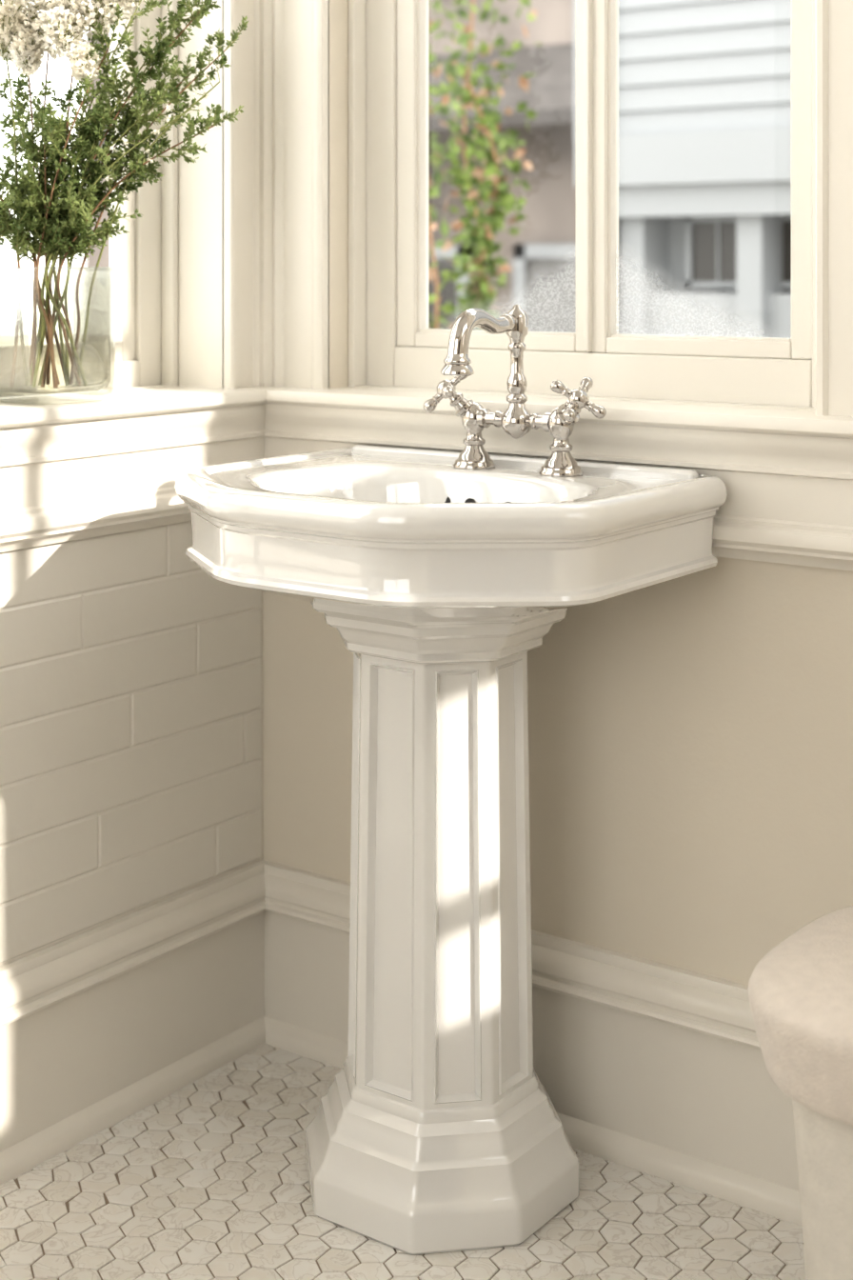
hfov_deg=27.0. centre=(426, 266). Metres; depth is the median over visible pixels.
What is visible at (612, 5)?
bead
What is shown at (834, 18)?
trim
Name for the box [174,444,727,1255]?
pedestal sink
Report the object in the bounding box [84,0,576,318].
wall
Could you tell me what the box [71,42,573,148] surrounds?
roof
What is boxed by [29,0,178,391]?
window
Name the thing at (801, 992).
cushion
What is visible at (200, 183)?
wall
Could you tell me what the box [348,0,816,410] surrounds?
window
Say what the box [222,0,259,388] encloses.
trim
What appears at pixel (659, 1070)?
baseboard
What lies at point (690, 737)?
wall
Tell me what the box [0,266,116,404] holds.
glass vase
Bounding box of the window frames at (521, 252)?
[428,243,576,317]
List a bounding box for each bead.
[417,0,576,336]
[607,0,791,341]
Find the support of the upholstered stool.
on the floor at (586, 1240)
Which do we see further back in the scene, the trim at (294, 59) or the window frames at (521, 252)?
the window frames at (521, 252)
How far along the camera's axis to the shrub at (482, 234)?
5.49 m
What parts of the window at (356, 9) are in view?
sash leaf, meeting stile, sash, sash leaf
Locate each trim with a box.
[0,385,266,552]
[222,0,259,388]
[260,0,329,389]
[264,386,852,571]
[816,0,852,417]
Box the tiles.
[0,520,260,963]
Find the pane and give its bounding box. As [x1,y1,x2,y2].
[474,260,749,337]
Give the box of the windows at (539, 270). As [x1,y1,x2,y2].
[428,258,576,332]
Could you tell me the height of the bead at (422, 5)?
1.202 m
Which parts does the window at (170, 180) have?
sash leaf, sash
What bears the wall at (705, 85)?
on the ground
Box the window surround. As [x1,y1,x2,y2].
[685,216,790,288]
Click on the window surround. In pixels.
(690, 283)
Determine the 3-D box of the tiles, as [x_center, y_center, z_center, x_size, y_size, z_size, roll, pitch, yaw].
[-1.302,0.620,1.192,0.002,0.521,3.595,0,0,36]
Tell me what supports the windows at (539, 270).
in the wall at (550, 208)
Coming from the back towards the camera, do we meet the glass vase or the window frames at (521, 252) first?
the window frames at (521, 252)
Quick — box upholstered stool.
[747,905,852,1279]
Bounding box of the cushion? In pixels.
[747,905,852,1125]
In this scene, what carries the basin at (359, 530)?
in the pedestal sink at (438, 1130)
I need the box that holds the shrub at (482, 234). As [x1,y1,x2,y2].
[428,0,542,330]
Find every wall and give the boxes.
[0,0,262,967]
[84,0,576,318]
[262,0,852,985]
[573,0,790,338]
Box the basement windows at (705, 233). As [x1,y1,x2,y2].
[693,220,790,281]
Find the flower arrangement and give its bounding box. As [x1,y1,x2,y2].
[0,0,248,388]
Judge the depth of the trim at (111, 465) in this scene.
2.36 m
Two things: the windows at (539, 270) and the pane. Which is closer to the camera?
the pane
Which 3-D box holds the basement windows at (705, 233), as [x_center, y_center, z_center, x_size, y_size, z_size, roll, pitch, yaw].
[1.799,-0.068,7.690,1.420,0.270,0.035,0,0,36]
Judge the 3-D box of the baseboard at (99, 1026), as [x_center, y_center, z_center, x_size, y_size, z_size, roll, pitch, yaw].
[-1.288,1.012,1.185,0.037,0.254,3.602,0,0,36]
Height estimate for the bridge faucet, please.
0.212 m
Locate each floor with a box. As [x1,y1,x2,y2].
[0,1043,805,1279]
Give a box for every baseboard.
[0,860,265,1184]
[263,860,802,1225]
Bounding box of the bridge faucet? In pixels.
[423,304,606,476]
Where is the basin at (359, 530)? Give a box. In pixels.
[174,444,727,617]
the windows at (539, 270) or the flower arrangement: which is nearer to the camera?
the flower arrangement
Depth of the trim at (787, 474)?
2.19 m

